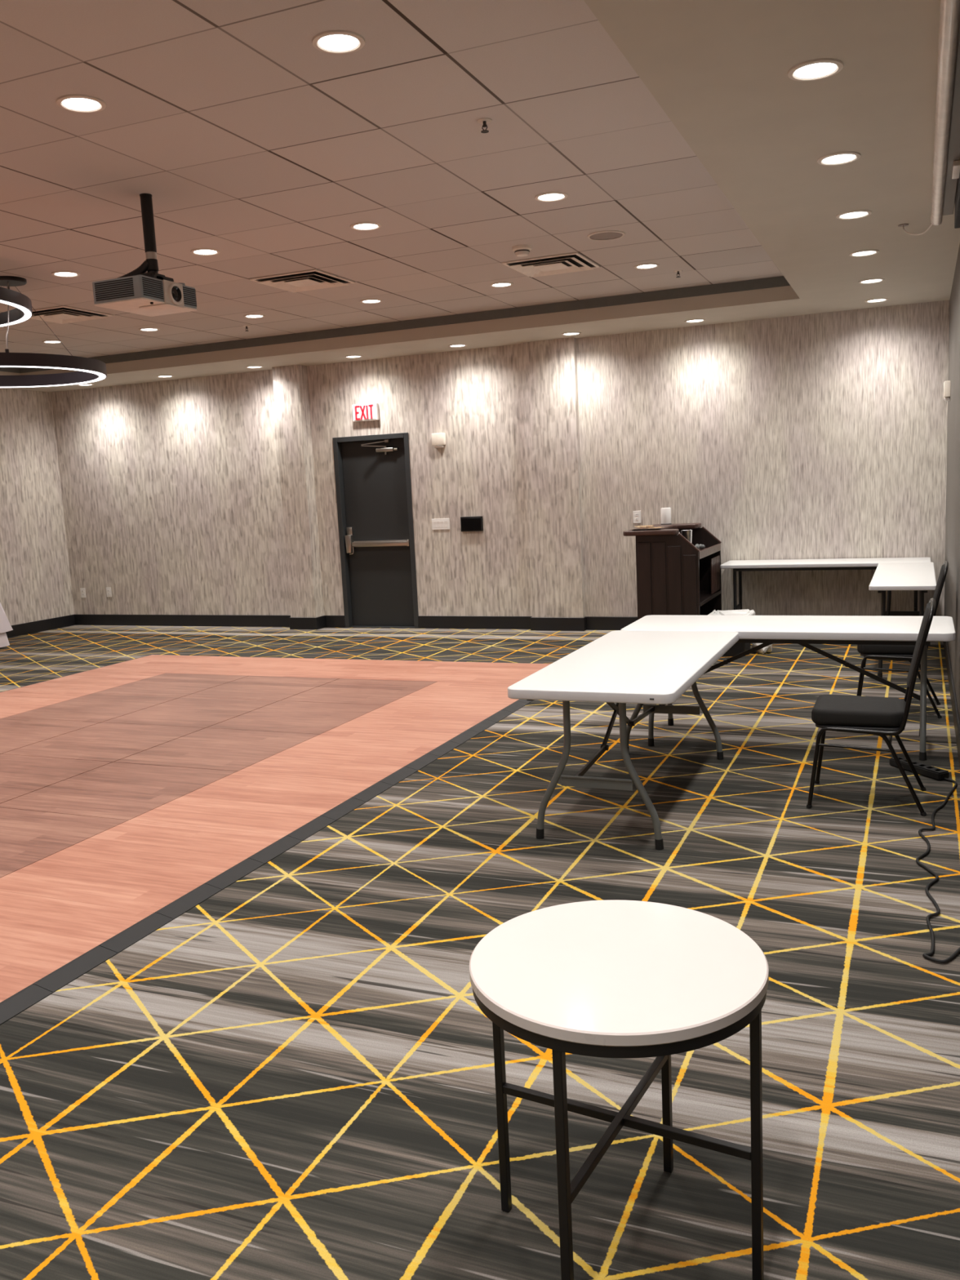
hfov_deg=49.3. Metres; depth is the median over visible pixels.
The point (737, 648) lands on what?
bin
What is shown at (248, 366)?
recessed light
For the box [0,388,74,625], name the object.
wall
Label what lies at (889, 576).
folding table
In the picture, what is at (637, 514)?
wall outlet
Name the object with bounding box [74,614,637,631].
baseboard
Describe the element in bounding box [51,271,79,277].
recessed light
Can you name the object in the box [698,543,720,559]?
shelf
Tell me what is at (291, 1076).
floor
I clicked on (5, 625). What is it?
tablecloth
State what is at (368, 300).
recessed light
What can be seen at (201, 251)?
recessed light
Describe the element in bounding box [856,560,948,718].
banquet chair
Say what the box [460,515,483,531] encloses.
control panel
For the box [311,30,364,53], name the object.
recessed light
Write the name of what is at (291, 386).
wall column
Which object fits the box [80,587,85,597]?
wall outlet
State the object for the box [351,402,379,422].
exit sign
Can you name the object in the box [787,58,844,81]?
recessed light
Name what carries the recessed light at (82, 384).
in the ceiling soffit
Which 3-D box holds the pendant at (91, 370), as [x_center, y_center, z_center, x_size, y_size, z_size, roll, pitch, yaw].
[-3.854,-2.198,7.324,2.035,0.714,1.995,1,9,23]
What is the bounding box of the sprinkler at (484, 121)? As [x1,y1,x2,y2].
[476,117,492,133]
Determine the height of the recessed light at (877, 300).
0.007 m
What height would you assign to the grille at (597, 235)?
0.005 m
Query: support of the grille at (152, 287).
attached to the projector
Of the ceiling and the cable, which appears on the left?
the ceiling
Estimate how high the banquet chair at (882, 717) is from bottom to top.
0.964 m
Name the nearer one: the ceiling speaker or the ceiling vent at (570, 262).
the ceiling speaker
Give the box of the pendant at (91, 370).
[0,275,106,387]
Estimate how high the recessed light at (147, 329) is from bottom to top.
0.007 m
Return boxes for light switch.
[431,518,449,529]
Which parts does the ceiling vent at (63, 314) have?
plate, frame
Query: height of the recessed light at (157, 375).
0.007 m
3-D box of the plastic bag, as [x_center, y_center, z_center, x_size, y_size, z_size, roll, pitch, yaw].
[2.474,0.045,9.174,0.180,0.136,0.187,1,9,23]
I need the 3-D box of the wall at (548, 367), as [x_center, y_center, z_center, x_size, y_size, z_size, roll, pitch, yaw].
[0.774,-1.593,10.981,0.573,3.011,0.082,1,9,23]
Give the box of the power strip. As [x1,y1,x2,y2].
[889,756,959,963]
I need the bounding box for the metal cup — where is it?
[681,529,692,542]
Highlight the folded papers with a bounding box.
[631,524,662,530]
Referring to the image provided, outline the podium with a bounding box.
[622,523,721,619]
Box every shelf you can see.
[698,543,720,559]
[699,590,721,606]
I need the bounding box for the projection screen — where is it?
[930,0,959,228]
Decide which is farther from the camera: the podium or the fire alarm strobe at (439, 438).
the fire alarm strobe at (439, 438)
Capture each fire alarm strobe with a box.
[431,432,445,448]
[943,380,951,400]
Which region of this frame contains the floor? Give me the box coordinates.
[0,625,959,1279]
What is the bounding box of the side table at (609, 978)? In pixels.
[469,899,768,1279]
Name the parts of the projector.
plate, len panel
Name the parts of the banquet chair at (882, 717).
leg, leg, seat, frame, leg, leg, backrest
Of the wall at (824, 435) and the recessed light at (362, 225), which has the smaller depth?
the recessed light at (362, 225)
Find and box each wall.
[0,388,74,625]
[51,299,949,617]
[520,337,585,617]
[944,244,959,719]
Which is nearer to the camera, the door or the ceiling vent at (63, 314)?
the ceiling vent at (63, 314)
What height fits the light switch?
0.120 m
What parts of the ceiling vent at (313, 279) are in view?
frame, plate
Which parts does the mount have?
ceiling plate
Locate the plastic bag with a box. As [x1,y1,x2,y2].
[751,643,772,653]
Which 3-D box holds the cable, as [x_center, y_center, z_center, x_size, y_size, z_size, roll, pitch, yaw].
[2.582,-2.432,6.140,0.060,0.115,0.493,-3,8,-2]
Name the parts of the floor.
floor panel, floor panel, floor panel, floor panel, floor panel, floor panel, floor panel, floor panel, floor panel, floor panel, floor panel, floor panel, floor panel, floor panel, floor panel, floor panel, floor panel, floor panel, floor panel, floor panel, floor panel, floor panel, floor panel, floor panel, floor panel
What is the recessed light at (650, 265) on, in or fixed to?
in the ceiling
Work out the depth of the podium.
9.34 m
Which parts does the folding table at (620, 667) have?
leg, leg, leg, leg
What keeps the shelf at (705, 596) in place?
attached to the podium
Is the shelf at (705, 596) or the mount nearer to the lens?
the mount
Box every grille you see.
[94,277,133,301]
[142,276,163,298]
[182,286,196,306]
[589,231,622,239]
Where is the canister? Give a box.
[661,507,671,524]
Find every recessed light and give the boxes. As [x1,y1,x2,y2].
[41,340,62,343]
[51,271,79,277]
[56,94,106,112]
[76,383,93,386]
[138,327,159,331]
[156,375,173,377]
[190,248,220,255]
[243,314,265,318]
[245,365,262,368]
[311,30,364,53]
[344,355,362,358]
[350,222,381,230]
[360,298,382,303]
[448,343,466,346]
[489,281,513,287]
[534,191,568,201]
[561,332,581,335]
[634,262,659,269]
[684,318,705,322]
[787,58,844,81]
[817,151,861,165]
[835,209,871,219]
[848,249,879,257]
[857,278,884,284]
[864,297,888,302]
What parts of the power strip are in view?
cord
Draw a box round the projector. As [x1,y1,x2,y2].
[92,275,197,316]
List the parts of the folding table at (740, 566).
leg, leg, rail, leg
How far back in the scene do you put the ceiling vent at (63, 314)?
9.05 m
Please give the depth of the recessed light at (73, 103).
4.32 m
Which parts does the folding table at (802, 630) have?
leg, leg, rail, leg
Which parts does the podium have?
raised panel, panel, slope trim, panel, slope trim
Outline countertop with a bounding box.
[622,523,701,536]
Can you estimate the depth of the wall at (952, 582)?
7.37 m
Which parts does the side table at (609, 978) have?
leg, leg, leg, leg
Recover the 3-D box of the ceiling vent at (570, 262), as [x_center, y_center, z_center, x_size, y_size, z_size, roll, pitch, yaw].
[0.549,-2.853,7.979,0.594,0.026,0.594,1,9,23]
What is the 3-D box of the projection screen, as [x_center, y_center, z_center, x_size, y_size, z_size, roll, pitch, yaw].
[1.230,-1.782,2.543,0.187,0.199,7.320,1,9,23]
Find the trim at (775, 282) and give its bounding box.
[0,275,790,373]
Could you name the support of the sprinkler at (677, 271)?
attached to the ceiling
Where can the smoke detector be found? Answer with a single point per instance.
(519, 250)
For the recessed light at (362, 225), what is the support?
in the ceiling
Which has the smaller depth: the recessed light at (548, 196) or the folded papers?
the recessed light at (548, 196)
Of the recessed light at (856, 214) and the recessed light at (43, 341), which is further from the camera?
the recessed light at (43, 341)
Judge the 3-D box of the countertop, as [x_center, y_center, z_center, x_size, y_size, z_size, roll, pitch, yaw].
[1.728,-1.041,9.825,0.480,0.044,1.230,1,9,23]
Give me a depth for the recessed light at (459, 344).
10.77 m
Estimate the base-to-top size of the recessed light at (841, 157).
0.007 m
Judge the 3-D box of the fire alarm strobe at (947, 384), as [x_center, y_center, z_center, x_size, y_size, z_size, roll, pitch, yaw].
[3.895,-2.075,8.717,0.052,0.157,0.150,1,9,23]
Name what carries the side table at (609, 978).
on the floor
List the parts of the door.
closer arm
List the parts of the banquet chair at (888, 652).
leg, leg, seat, frame, leg, leg, backrest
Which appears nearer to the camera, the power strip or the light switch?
the power strip
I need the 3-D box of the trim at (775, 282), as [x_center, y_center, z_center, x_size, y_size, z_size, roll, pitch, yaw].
[-3.600,-2.214,5.195,8.788,0.084,11.776,1,9,23]
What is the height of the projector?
0.151 m
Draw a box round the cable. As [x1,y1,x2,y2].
[897,223,932,235]
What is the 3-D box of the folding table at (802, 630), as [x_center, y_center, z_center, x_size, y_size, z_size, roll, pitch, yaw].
[1.777,0.248,6.097,1.787,0.699,0.677,1,9,23]
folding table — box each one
[507,630,738,849]
[620,614,955,760]
[720,557,931,611]
[868,562,936,677]
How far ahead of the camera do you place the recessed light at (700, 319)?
9.83 m
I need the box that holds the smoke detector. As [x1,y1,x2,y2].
[512,244,531,256]
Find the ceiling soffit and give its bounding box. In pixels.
[0,0,959,392]
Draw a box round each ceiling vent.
[30,305,113,324]
[248,269,355,292]
[501,252,599,277]
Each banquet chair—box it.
[806,598,935,816]
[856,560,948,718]
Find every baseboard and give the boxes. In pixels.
[5,614,75,637]
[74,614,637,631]
[943,641,959,767]
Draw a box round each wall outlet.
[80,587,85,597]
[106,587,111,596]
[632,511,640,523]
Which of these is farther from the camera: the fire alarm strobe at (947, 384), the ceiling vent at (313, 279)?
the fire alarm strobe at (947, 384)
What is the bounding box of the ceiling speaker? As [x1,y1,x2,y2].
[586,230,625,240]
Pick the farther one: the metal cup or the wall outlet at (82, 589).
the wall outlet at (82, 589)
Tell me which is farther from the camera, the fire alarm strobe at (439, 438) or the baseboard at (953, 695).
the fire alarm strobe at (439, 438)
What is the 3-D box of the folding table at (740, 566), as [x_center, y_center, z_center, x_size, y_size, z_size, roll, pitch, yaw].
[3.249,-0.388,9.875,1.843,0.714,0.540,1,9,23]
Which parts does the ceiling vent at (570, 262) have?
plate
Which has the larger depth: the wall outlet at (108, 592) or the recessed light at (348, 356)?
the wall outlet at (108, 592)
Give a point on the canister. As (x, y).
(665, 512)
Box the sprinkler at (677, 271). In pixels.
[673,270,682,277]
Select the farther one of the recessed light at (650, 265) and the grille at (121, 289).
the recessed light at (650, 265)
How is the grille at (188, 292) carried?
attached to the projector
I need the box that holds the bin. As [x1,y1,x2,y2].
[707,608,755,656]
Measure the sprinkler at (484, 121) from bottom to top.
0.049 m
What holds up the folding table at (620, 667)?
on the floor
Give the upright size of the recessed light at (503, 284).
0.007 m
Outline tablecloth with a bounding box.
[0,602,13,647]
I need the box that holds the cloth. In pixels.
[694,543,705,549]
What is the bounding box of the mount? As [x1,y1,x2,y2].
[117,193,173,281]
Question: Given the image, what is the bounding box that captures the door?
[332,432,418,628]
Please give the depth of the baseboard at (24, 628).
13.29 m
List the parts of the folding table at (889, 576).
leg, leg, leg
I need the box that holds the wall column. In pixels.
[271,364,324,617]
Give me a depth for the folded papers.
9.37 m
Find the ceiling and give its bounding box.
[0,0,782,357]
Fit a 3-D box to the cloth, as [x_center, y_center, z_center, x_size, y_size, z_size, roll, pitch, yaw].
[2.079,-0.886,9.948,0.074,0.060,0.264,3,10,33]
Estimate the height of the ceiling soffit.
0.321 m
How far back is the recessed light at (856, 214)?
6.01 m
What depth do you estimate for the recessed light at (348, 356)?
11.24 m
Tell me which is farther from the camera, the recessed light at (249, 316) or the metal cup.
the recessed light at (249, 316)

